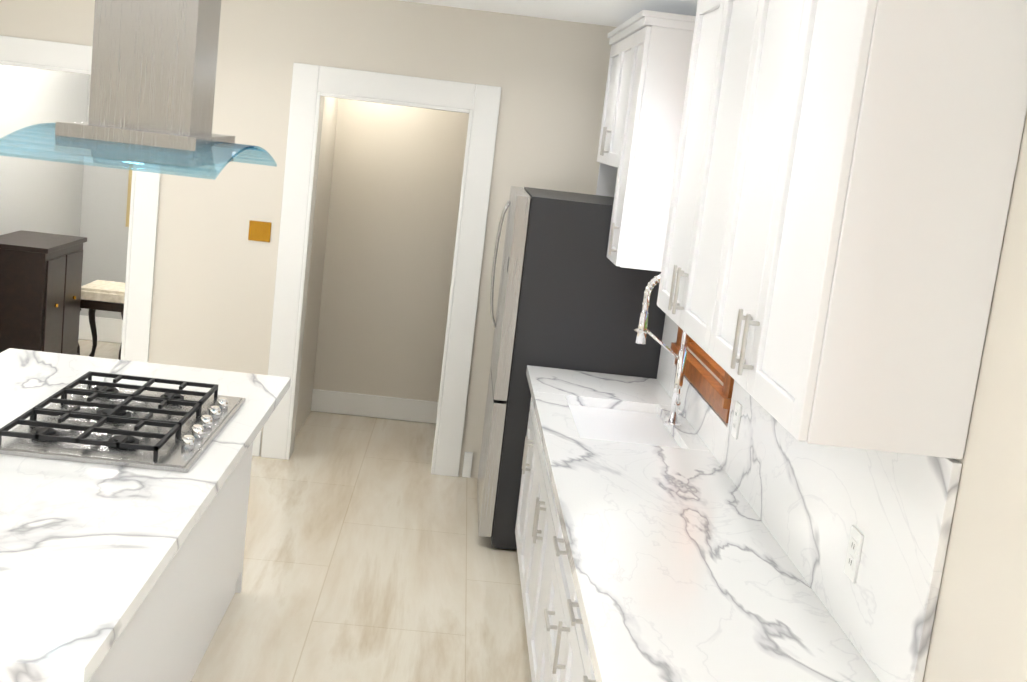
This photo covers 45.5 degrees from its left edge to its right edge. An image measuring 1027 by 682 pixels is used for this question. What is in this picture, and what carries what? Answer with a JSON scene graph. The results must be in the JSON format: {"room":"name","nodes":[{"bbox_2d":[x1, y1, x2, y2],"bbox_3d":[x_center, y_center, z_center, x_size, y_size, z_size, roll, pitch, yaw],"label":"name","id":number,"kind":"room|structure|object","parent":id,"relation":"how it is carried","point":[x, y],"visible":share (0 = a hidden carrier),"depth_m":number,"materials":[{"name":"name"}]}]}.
{"room":"kitchen","nodes":[
{"label":"kitchen","id":0,"kind":"room"},
{"bbox_2d":[0,65,90,236],"bbox_3d":[-3.340,-1.093,8.171,0.180,2.600,2.750,6,10,-3],"label":"wall","id":1,"kind":"structure","parent":0,"point":[43,196],"depth_m":8.38,"materials":[{"name":"grey paint"}]},
{"bbox_2d":[80,85,128,318],"bbox_3d":[-2.567,-1.230,9.495,1.470,2.600,0.150,6,10,-3],"label":"wall","id":2,"kind":"structure","parent":0,"point":[88,201],"depth_m":9.46,"materials":[{"name":"grey paint"}]},
{"bbox_2d":[78,315,122,342],"bbox_3d":[-2.696,-0.035,9.616,1.440,0.190,0.016,6,10,-3],"label":"baseboard","id":3,"kind":"structure","parent":2,"relation":"attached to","point":[108,329],"depth_m":9.58,"materials":[{"name":"white paint"}]},
{"bbox_2d":[125,163,132,226],"bbox_3d":[-2.559,-1.298,9.391,0.760,0.930,0.029,6,10,-3],"label":"picture frame","id":4,"kind":"object","parent":2,"relation":"attached to","point":[128,197],"visible":0.04,"depth_m":9.40,"materials":[{"name":"gold metal"}]},
{"bbox_2d":[78,339,531,681],"bbox_3d":[-1.655,1.126,4.481,5.200,0.120,11.400,6,10,-3],"label":"floor","id":5,"kind":"structure","parent":0,"point":[360,570],"depth_m":5.41,"materials":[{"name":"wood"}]},
{"bbox_2d":[0,230,86,354],"bbox_3d":[-3.104,-0.178,7.883,0.448,0.960,0.780,6,10,-3],"label":"sideboard","id":6,"kind":"object","parent":5,"relation":"on","point":[40,284],"visible":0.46,"depth_m":7.54,"materials":[{"name":"brown wood"}]},
{"bbox_2d":[77,280,124,359],"bbox_3d":[-2.871,-0.097,8.693,0.445,0.599,0.545,6,10,-3],"label":"stool","id":7,"kind":"object","parent":5,"relation":"on","point":[103,295],"visible":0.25,"depth_m":8.44,"materials":[{"name":"brown wood"}]},
{"bbox_2d":[92,440,252,681],"bbox_3d":[-1.488,0.778,3.643,0.933,0.880,2.640,6,10,-3],"label":"kitchen island","id":8,"kind":"object","parent":5,"relation":"on","point":[171,633],"depth_m":3.97,"materials":[{"name":"white wood"}]},
{"bbox_2d":[0,348,290,681],"bbox_3d":[-1.392,0.336,3.549,1.105,0.040,2.660,6,10,-3],"label":"island countertop","id":9,"kind":"structure","parent":8,"relation":"on","point":[83,545],"depth_m":3.05,"materials":[{"name":"white stone"}]},
{"bbox_2d":[0,371,245,472],"bbox_3d":[-1.228,0.238,3.933,0.570,0.058,0.920,6,10,-3],"label":"cooktop","id":10,"kind":"object","parent":9,"relation":"in","point":[145,425],"visible":1,"depth_m":3.78,"materials":[{"name":"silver metal"}]},
{"bbox_2d":[515,390,538,569],"bbox_3d":[0.357,0.701,5.350,0.597,0.880,0.951,6,10,-3],"label":"base cabinet","id":11,"kind":"object","parent":5,"relation":"on","point":[528,463],"depth_m":5.40,"materials":[{"name":"white wood"}]},
{"bbox_2d":[519,442,554,670],"bbox_3d":[0.386,0.846,4.525,0.597,0.880,0.979,6,10,-3],"label":"base cabinet","id":12,"kind":"object","parent":5,"relation":"on","point":[539,512],"depth_m":4.66,"materials":[{"name":"white wood"}]},
{"bbox_2d":[527,366,878,681],"bbox_3d":[0.434,0.457,4.084,0.632,0.040,3.364,6,10,-3],"label":"countertop","id":13,"kind":"structure","parent":12,"relation":"on","point":[675,578],"depth_m":3.22,"materials":[{"name":"white stone"}]},
{"bbox_2d":[571,402,678,445],"bbox_3d":[0.413,0.446,4.842,0.424,0.222,0.744,6,10,-3],"label":"sink","id":14,"kind":"object","parent":13,"relation":"in","point":[593,419],"depth_m":4.92,"materials":[{"name":"white ceramic"}]},
{"bbox_2d":[634,274,687,426],"bbox_3d":[0.577,0.032,4.754,0.231,0.599,0.102,6,10,-3],"label":"faucet","id":15,"kind":"object","parent":13,"relation":"on","point":[642,331],"visible":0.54,"depth_m":4.76,"materials":[{"name":"silver metal"}]},
{"bbox_2d":[531,502,570,681],"bbox_3d":[0.414,0.983,3.744,0.597,0.880,0.738,6,10,-3],"label":"base cabinet","id":16,"kind":"object","parent":5,"relation":"on","point":[553,602],"depth_m":3.91,"materials":[{"name":"white wood"}]},
{"bbox_2d":[555,578,582,681],"bbox_3d":[0.434,1.081,3.189,0.597,0.880,0.519,6,10,-3],"label":"base cabinet","id":17,"kind":"object","parent":5,"relation":"on","point":[572,628],"depth_m":3.34,"materials":[{"name":"white wood"}]},
{"bbox_2d":[477,186,664,549],"bbox_3d":[0.260,0.124,6.202,0.817,1.700,0.900,6,10,-3],"label":"refrigerator","id":18,"kind":"object","parent":5,"relation":"on","point":[570,295],"visible":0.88,"depth_m":5.72,"materials":[{"name":"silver metal"}]},
{"bbox_2d":[575,642,594,681],"bbox_3d":[0.448,1.150,2.792,0.597,0.880,0.540,6,10,-3],"label":"base cabinet","id":19,"kind":"object","parent":5,"relation":"on","point":[583,674],"depth_m":3.02,"materials":[{"name":"white wood"}]},
{"bbox_2d":[0,0,616,477],"bbox_3d":[-1.333,-0.632,6.850,4.480,2.600,0.150,6,10,-3],"label":"wall","id":20,"kind":"structure","parent":0,"point":[214,288],"depth_m":6.71,"materials":[{"name":"beige paint"}]},
{"bbox_2d":[0,35,160,362],"bbox_3d":[-2.525,-0.547,6.823,1.090,2.170,0.194,6,10,-3],"label":"door frame","id":21,"kind":"structure","parent":20,"relation":"attached to","point":[14,51],"depth_m":6.72,"materials":[{"name":"white paint"}]},
{"bbox_2d":[252,431,261,455],"bbox_3d":[-1.753,0.551,6.959,0.630,0.150,0.016,6,10,-3],"label":"baseboard","id":22,"kind":"structure","parent":20,"relation":"attached to","point":[257,441],"depth_m":6.97,"materials":[{"name":"white paint"}]},
{"bbox_2d":[248,220,270,241],"bbox_3d":[-1.402,-0.606,6.768,0.120,0.110,0.016,6,10,-3],"label":"switch plate","id":23,"kind":"object","parent":20,"relation":"attached to","point":[259,230],"visible":1,"depth_m":6.77,"materials":[{"name":"gold metal"}]},
{"bbox_2d":[261,62,500,476],"bbox_3d":[-0.755,-0.377,6.915,1.130,2.210,0.194,6,10,-3],"label":"door frame","id":24,"kind":"structure","parent":20,"relation":"attached to","point":[313,87],"depth_m":6.78,"materials":[{"name":"white paint"}]},
{"bbox_2d":[295,97,342,437],"bbox_3d":[-1.299,-0.728,7.429,0.230,2.600,1.020,6,10,-3],"label":"wall","id":25,"kind":"structure","parent":0,"point":[325,190],"depth_m":7.66,"materials":[{"name":"beige paint"}]},
{"bbox_2d":[315,99,468,401],"bbox_3d":[-0.740,-0.772,8.066,1.400,2.600,0.150,6,10,-3],"label":"wall","id":26,"kind":"structure","parent":0,"point":[388,190],"depth_m":8.02,"materials":[{"name":"beige paint"}]},
{"bbox_2d":[311,389,437,423],"bbox_3d":[-0.912,0.438,8.188,0.870,0.150,0.016,6,10,-3],"label":"baseboard","id":27,"kind":"structure","parent":26,"relation":"attached to","point":[327,401],"depth_m":8.18,"materials":[{"name":"white paint"}]},
{"bbox_2d":[399,0,697,26],"bbox_3d":[-1.034,-1.251,2.566,4.680,0.120,8.410,6,10,-3],"label":"ceiling","id":28,"kind":"structure","parent":0,"point":[615,13],"depth_m":6.04,"materials":[{"name":"white paint"}]},
{"bbox_2d":[0,0,276,178],"bbox_3d":[-1.089,-0.974,3.766,0.620,0.837,1.080,6,10,-3],"label":"range hood","id":29,"kind":"object","parent":28,"relation":"hanging from","point":[153,78],"visible":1,"depth_m":3.62,"materials":[{"name":"silver metal"}]},
{"bbox_2d":[686,110,1026,681],"bbox_3d":[0.934,0.301,2.955,0.200,2.600,8.300,6,10,-3],"label":"wall","id":30,"kind":"structure","parent":0,"point":[979,631],"depth_m":2.25,"materials":[{"name":"beige paint"}]},
{"bbox_2d":[597,24,631,171],"bbox_3d":[0.657,-1.166,6.004,0.327,0.645,0.949,6,10,-3],"label":"upper cabinet","id":31,"kind":"object","parent":30,"relation":"attached to","point":[618,40],"depth_m":6.04,"materials":[{"name":"white wood"}]},
{"bbox_2d":[606,12,691,270],"bbox_3d":[0.656,-0.857,5.420,0.327,1.055,0.433,6,10,-3],"label":"upper cabinet","id":32,"kind":"object","parent":30,"relation":"attached to","point":[654,66],"depth_m":5.22,"materials":[{"name":"white wood"}]},
{"bbox_2d":[656,0,743,341],"bbox_3d":[0.722,-0.533,3.579,0.327,1.055,0.969,6,10,-3],"label":"upper cabinet","id":33,"kind":"object","parent":30,"relation":"attached to","point":[712,52],"depth_m":3.67,"materials":[{"name":"white wood"}]},
{"bbox_2d":[671,326,733,422],"bbox_3d":[0.884,-0.337,4.720,0.245,1.105,1.130,6,10,-3],"label":"sink window","id":34,"kind":"structure","parent":30,"relation":"in","point":[713,391],"depth_m":4.66,"materials":[{"name":"brown wood"}]},
{"bbox_2d":[657,314,961,681],"bbox_3d":[0.770,0.208,4.063,0.020,0.532,3.344,6,10,-3],"label":"backsplash","id":35,"kind":"structure","parent":30,"relation":"attached to","point":[810,497],"depth_m":2.87,"materials":[{"name":"white stone"}]},
{"bbox_2d":[731,401,741,438],"bbox_3d":[0.747,0.265,4.110,0.008,0.116,0.072,6,10,-3],"label":"electrical outlet","id":36,"kind":"object","parent":35,"relation":"attached to","point":[736,419],"visible":1,"depth_m":4.10,"materials":[{"name":"white plastic"}]},
{"bbox_2d":[844,525,863,582],"bbox_3d":[0.791,0.496,2.852,0.008,0.116,0.072,6,10,-3],"label":"electrical outlet","id":37,"kind":"object","parent":35,"relation":"attached to","point":[853,553],"visible":0.98,"depth_m":2.84,"materials":[{"name":"white plastic"}]},
{"bbox_2d":[696,0,1026,458],"bbox_3d":[0.751,-0.388,2.750,0.327,1.055,0.970,6,10,-3],"label":"upper cabinet","id":38,"kind":"object","parent":30,"relation":"attached to","point":[811,202],"depth_m":2.33,"materials":[{"name":"white wood"}]}
]}

